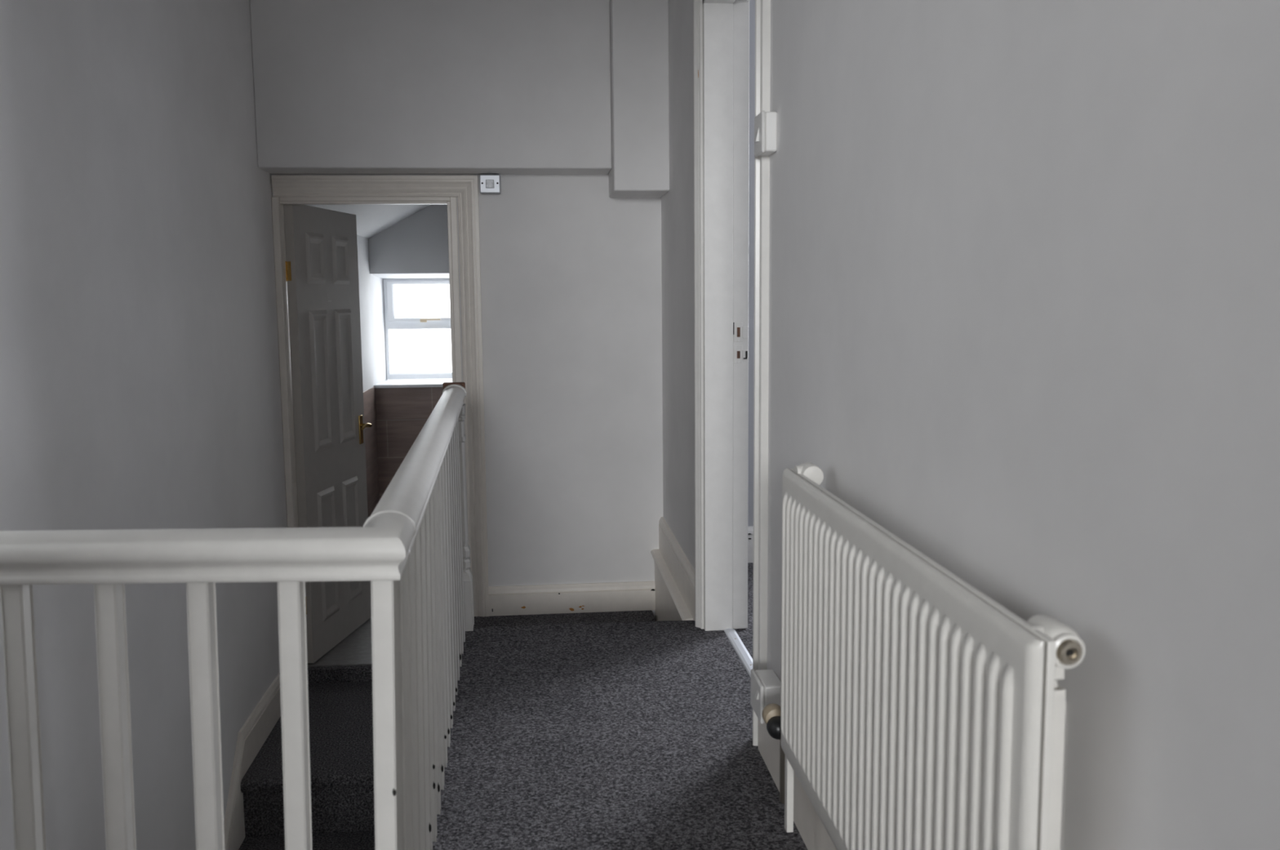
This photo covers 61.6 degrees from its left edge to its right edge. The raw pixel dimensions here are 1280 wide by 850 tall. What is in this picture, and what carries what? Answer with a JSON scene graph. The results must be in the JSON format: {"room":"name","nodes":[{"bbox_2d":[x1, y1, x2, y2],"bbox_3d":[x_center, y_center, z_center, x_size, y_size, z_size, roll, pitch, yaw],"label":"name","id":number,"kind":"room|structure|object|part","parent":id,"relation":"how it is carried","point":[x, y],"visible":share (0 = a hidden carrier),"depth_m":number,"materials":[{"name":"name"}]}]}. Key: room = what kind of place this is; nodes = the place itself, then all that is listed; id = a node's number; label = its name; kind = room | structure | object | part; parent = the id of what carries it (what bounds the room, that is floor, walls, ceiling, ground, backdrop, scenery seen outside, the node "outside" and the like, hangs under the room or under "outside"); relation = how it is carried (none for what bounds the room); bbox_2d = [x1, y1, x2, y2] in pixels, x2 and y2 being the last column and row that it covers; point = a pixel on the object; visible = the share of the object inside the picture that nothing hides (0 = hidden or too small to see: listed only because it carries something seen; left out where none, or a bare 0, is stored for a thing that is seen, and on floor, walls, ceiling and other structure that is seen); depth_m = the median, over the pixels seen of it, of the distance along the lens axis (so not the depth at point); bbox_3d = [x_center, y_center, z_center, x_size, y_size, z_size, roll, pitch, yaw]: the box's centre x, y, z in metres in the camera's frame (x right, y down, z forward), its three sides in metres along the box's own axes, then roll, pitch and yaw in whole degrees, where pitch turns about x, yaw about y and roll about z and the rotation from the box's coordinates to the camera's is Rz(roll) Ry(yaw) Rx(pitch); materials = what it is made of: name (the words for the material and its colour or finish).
{"room":"stair landing","nodes":[
{"label":"stair landing","id":0,"kind":"room"},
{"bbox_2d":[0,0,373,849],"bbox_3d":[-1.427,0.952,3.302,0.120,5.950,7.820,-1,7,-5],"label":"wall","id":1,"kind":"structure","parent":0,"point":[140,386],"depth_m":2.89,"materials":[{"name":"grey paint"}]},
{"bbox_2d":[223,671,280,849],"bbox_3d":[-1.321,2.526,3.262,0.020,2.759,3.074,-1,7,-5],"label":"baseboard","id":2,"kind":"structure","parent":1,"relation":"attached to","point":[257,727],"depth_m":3.79,"materials":[{"name":"beige paint"}]},
{"bbox_2d":[363,386,379,517],"bbox_3d":[-1.627,0.394,5.925,0.008,1.017,2.466,-1,7,-5],"label":"wall tiles","id":3,"kind":"structure","parent":1,"relation":"attached to","point":[369,395],"depth_m":6.87,"materials":[{"name":"brown stone"}]},
{"bbox_2d":[306,617,372,667],"bbox_3d":[-0.016,0.871,6.347,3.475,0.060,3.052,-1,7,-5],"label":"floor","id":4,"kind":"structure","parent":0,"point":[356,649],"depth_m":4.87,"materials":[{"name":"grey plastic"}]},
{"bbox_2d":[307,204,431,238],"bbox_3d":[0.032,-1.495,5.863,3.575,0.904,2.506,-1,7,-5],"label":"ceiling","id":5,"kind":"structure","parent":0,"point":[371,220],"depth_m":6.33,"materials":[{"name":"white paint"}]},
{"bbox_2d":[368,204,448,384],"bbox_3d":[-0.153,-0.889,7.417,3.475,3.187,0.500,-1,7,-5],"label":"wall","id":6,"kind":"structure","parent":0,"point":[415,246],"depth_m":7.01,"materials":[{"name":"grey paint"}]},
{"bbox_2d":[375,386,443,499],"bbox_3d":[-0.067,0.220,7.324,3.367,1.005,0.058,-1,7,-5],"label":"wall tiles","id":7,"kind":"structure","parent":6,"relation":"attached to","point":[402,413],"depth_m":7.12,"materials":[{"name":"brown stone"}]},
{"bbox_2d":[373,278,452,388],"bbox_3d":[-1.177,-0.637,7.311,1.205,0.720,0.472,-1,7,-5],"label":"window","id":8,"kind":"structure","parent":6,"relation":"attached to","point":[391,322],"depth_m":7.42,"materials":[{"name":"white plastic"}]},
{"bbox_3d":[-1.173,-0.289,7.337,1.205,0.022,0.442,-1,7,-5],"label":"sill","id":9,"kind":"part","parent":8,"relation":"part of","materials":[{"name":"white plastic"}]},
{"bbox_3d":[-1.205,-0.863,7.475,1.080,0.275,0.069,-1,7,-5],"label":"sash","id":10,"kind":"part","parent":8,"relation":"part of","materials":[{"name":"white plastic"}]},
{"bbox_2d":[271,173,662,617],"bbox_3d":[-0.699,0.774,4.741,1.607,5.950,0.100,-1,7,-5],"label":"wall","id":11,"kind":"structure","parent":0,"point":[571,271],"depth_m":4.62,"materials":[{"name":"grey paint"}]},
{"bbox_2d":[283,204,371,662],"bbox_3d":[-1.392,0.018,4.925,0.107,1.983,0.706,0,7,7],"label":"door","id":12,"kind":"structure","parent":11,"relation":"in","point":[322,264],"depth_m":4.82,"materials":[{"name":"white paint"}]},
{"bbox_3d":[-1.357,0.022,5.223,0.008,0.140,0.040,0,7,7],"label":"handle","id":13,"kind":"part","parent":12,"relation":"part of","materials":[{"name":"gold metal"}]},
{"bbox_3d":[-1.334,0.005,5.173,0.051,0.027,0.109,0,7,7],"label":"lever","id":14,"kind":"part","parent":12,"relation":"part of","materials":[{"name":"gold metal"}]},
{"bbox_2d":[271,175,488,616],"bbox_3d":[-1.087,0.038,4.604,0.838,2.156,0.126,-1,7,-5],"label":"door frame","id":15,"kind":"structure","parent":11,"relation":"attached to","point":[286,189],"depth_m":4.50,"materials":[{"name":"beige paint"}]},
{"bbox_3d":[-1.485,0.093,4.525,0.028,2.071,0.021,-1,7,-5],"label":"architrave","id":16,"kind":"part","parent":15,"relation":"part of","materials":[{"name":"beige paint"}]},
{"bbox_2d":[479,173,500,193],"bbox_3d":[-0.622,-1.000,4.458,0.086,0.080,0.060,-1,7,-5],"label":"switch","id":17,"kind":"object","parent":11,"relation":"attached to","point":[488,183],"visible":1,"depth_m":4.44,"materials":[{"name":"white plastic"}]},
{"bbox_2d":[488,580,655,616],"bbox_3d":[-0.297,0.761,4.717,0.736,0.127,0.021,-1,7,-5],"label":"baseboard","id":18,"kind":"structure","parent":11,"relation":"attached to","point":[535,599],"depth_m":4.71,"materials":[{"name":"beige paint"}]},
{"bbox_2d":[432,562,807,849],"bbox_3d":[0.881,0.867,2.185,4.270,0.060,4.950,-1,7,-5],"label":"floor","id":19,"kind":"structure","parent":0,"point":[622,735],"depth_m":2.65,"materials":[{"name":"grey carpet"}]},
{"bbox_2d":[0,382,474,849],"bbox_3d":[-0.866,0.533,2.484,0.932,1.085,2.206,-1,7,-5],"label":"balustrade","id":20,"kind":"object","parent":19,"relation":"on","point":[413,549],"visible":1,"depth_m":1.43,"materials":[{"name":"white paint"}]},
{"bbox_3d":[-0.756,0.171,1.411,0.900,0.066,0.147,-1,7,-5],"label":"handrail","id":21,"kind":"part","parent":20,"relation":"part of","materials":[{"name":"white paint"}]},
{"bbox_3d":[-0.480,0.029,2.519,0.074,0.082,2.045,-1,7,-7],"label":"handrail","id":22,"kind":"part","parent":20,"relation":"part of","materials":[{"name":"white paint"}]},
{"bbox_3d":[-0.601,0.308,3.561,0.079,0.752,0.075,-1,7,-5],"label":"newel post","id":23,"kind":"part","parent":20,"relation":"part of","materials":[{"name":"white paint"}]},
{"bbox_2d":[724,628,752,677],"bbox_3d":[0.337,0.725,3.136,0.038,0.007,0.849,-1,7,-5],"label":"threshold strip","id":24,"kind":"object","parent":19,"relation":"on","point":[739,646],"visible":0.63,"depth_m":3.35,"materials":[{"name":"silver metal"}]},
{"bbox_2d":[747,0,755,526],"bbox_3d":[1.502,-0.797,4.492,2.533,2.810,0.120,-1,7,-5],"label":"wall","id":25,"kind":"structure","parent":0,"point":[752,2],"depth_m":4.34,"materials":[{"name":"grey paint"}]},
{"bbox_2d":[747,525,753,562],"bbox_3d":[1.521,0.476,4.572,2.533,0.150,0.021,-1,7,-5],"label":"baseboard","id":26,"kind":"structure","parent":25,"relation":"attached to","point":[750,529],"depth_m":4.46,"materials":[{"name":"white paint"}]},
{"bbox_2d":[661,0,1279,849],"bbox_3d":[0.398,-0.236,2.142,0.130,3.350,5.214,-1,7,-5],"label":"wall","id":27,"kind":"structure","parent":0,"point":[1024,255],"depth_m":1.10,"materials":[{"name":"grey paint"}]},
{"bbox_2d":[650,516,694,621],"bbox_3d":[0.131,0.836,4.212,0.056,0.738,1.120,-1,7,-5],"label":"baseboard","id":28,"kind":"structure","parent":27,"relation":"attached to","point":[674,575],"depth_m":4.22,"materials":[{"name":"beige paint"}]},
{"bbox_2d":[693,0,770,746],"bbox_3d":[0.306,-0.300,3.009,0.171,2.074,1.027,-1,7,-5],"label":"door frame","id":29,"kind":"structure","parent":27,"relation":"attached to","point":[721,28],"depth_m":3.40,"materials":[{"name":"white paint"}]},
{"bbox_3d":[0.326,-0.228,3.463,0.046,0.057,0.005,-1,7,-5],"label":"strike plate","id":30,"kind":"part","parent":29,"relation":"part of","materials":[{"name":"white paint"}]},
{"bbox_3d":[0.325,-0.299,3.454,0.046,0.062,0.005,-1,7,-5],"label":"strike plate","id":31,"kind":"part","parent":29,"relation":"part of","materials":[{"name":"white paint"}]},
{"bbox_2d":[750,668,781,724],"bbox_3d":[0.279,0.600,2.384,0.058,0.086,0.114,-1,7,-5],"label":"outlet","id":32,"kind":"object","parent":27,"relation":"attached to","point":[766,685],"visible":0.78,"depth_m":2.35,"materials":[{"name":"white plastic"}]},
{"bbox_2d":[754,110,777,156],"bbox_3d":[0.278,-0.652,2.408,0.042,0.090,0.088,-1,7,-5],"label":"light switch","id":33,"kind":"object","parent":27,"relation":"attached to","point":[765,122],"visible":1,"depth_m":2.37,"materials":[{"name":"white plastic"}]},
{"bbox_2d":[758,719,836,849],"bbox_3d":[0.440,0.889,1.145,0.020,0.150,2.972,-1,7,-5],"label":"baseboard","id":34,"kind":"structure","parent":27,"relation":"attached to","point":[813,833],"depth_m":2.20,"materials":[{"name":"beige paint"}]},
{"bbox_2d":[761,462,1085,849],"bbox_3d":[0.346,0.473,1.584,0.106,0.710,1.111,-1,7,-5],"label":"radiator","id":35,"kind":"object","parent":27,"relation":"attached to","point":[917,710],"visible":1,"depth_m":1.33,"materials":[{"name":"metal"}]},
{"bbox_3d":[0.271,0.594,2.099,0.042,0.042,0.036,-1,7,-5],"label":"valve knob","id":36,"kind":"part","parent":35,"relation":"part of","materials":[{"name":"black plastic"}]},
{"bbox_3d":[-0.966,3.980,3.417,0.938,0.100,3.214,-1,7,-5],"label":"floor","id":37,"kind":"structure","parent":0,"visible":0},
{"bbox_2d":[238,609,655,849],"bbox_3d":[-0.583,2.098,3.520,1.555,2.240,2.712,-1,7,-5],"label":"staircase","id":38,"kind":"structure","parent":37,"relation":"on","point":[340,698],"depth_m":3.86,"materials":[{"name":"grey carpet"}]},
{"bbox_3d":[-0.471,-1.925,1.798,1.857,0.100,5.334,-1,7,-5],"label":"ceiling","id":39,"kind":"structure","parent":0,"visible":0},
{"bbox_2d":[249,0,612,174],"bbox_3d":[-0.817,-1.594,4.290,1.384,1.139,0.216,-1,7,-5],"label":"beam","id":40,"kind":"structure","parent":39,"relation":"attached to","point":[341,86],"depth_m":4.21,"materials":[{"name":"grey paint"}]},
{"bbox_2d":[608,0,670,197],"bbox_3d":[-0.012,-1.557,4.327,0.222,1.235,0.308,-1,7,-5],"label":"beam","id":41,"kind":"structure","parent":39,"relation":"attached to","point":[640,40],"depth_m":4.21,"materials":[{"name":"grey paint"}]}
]}

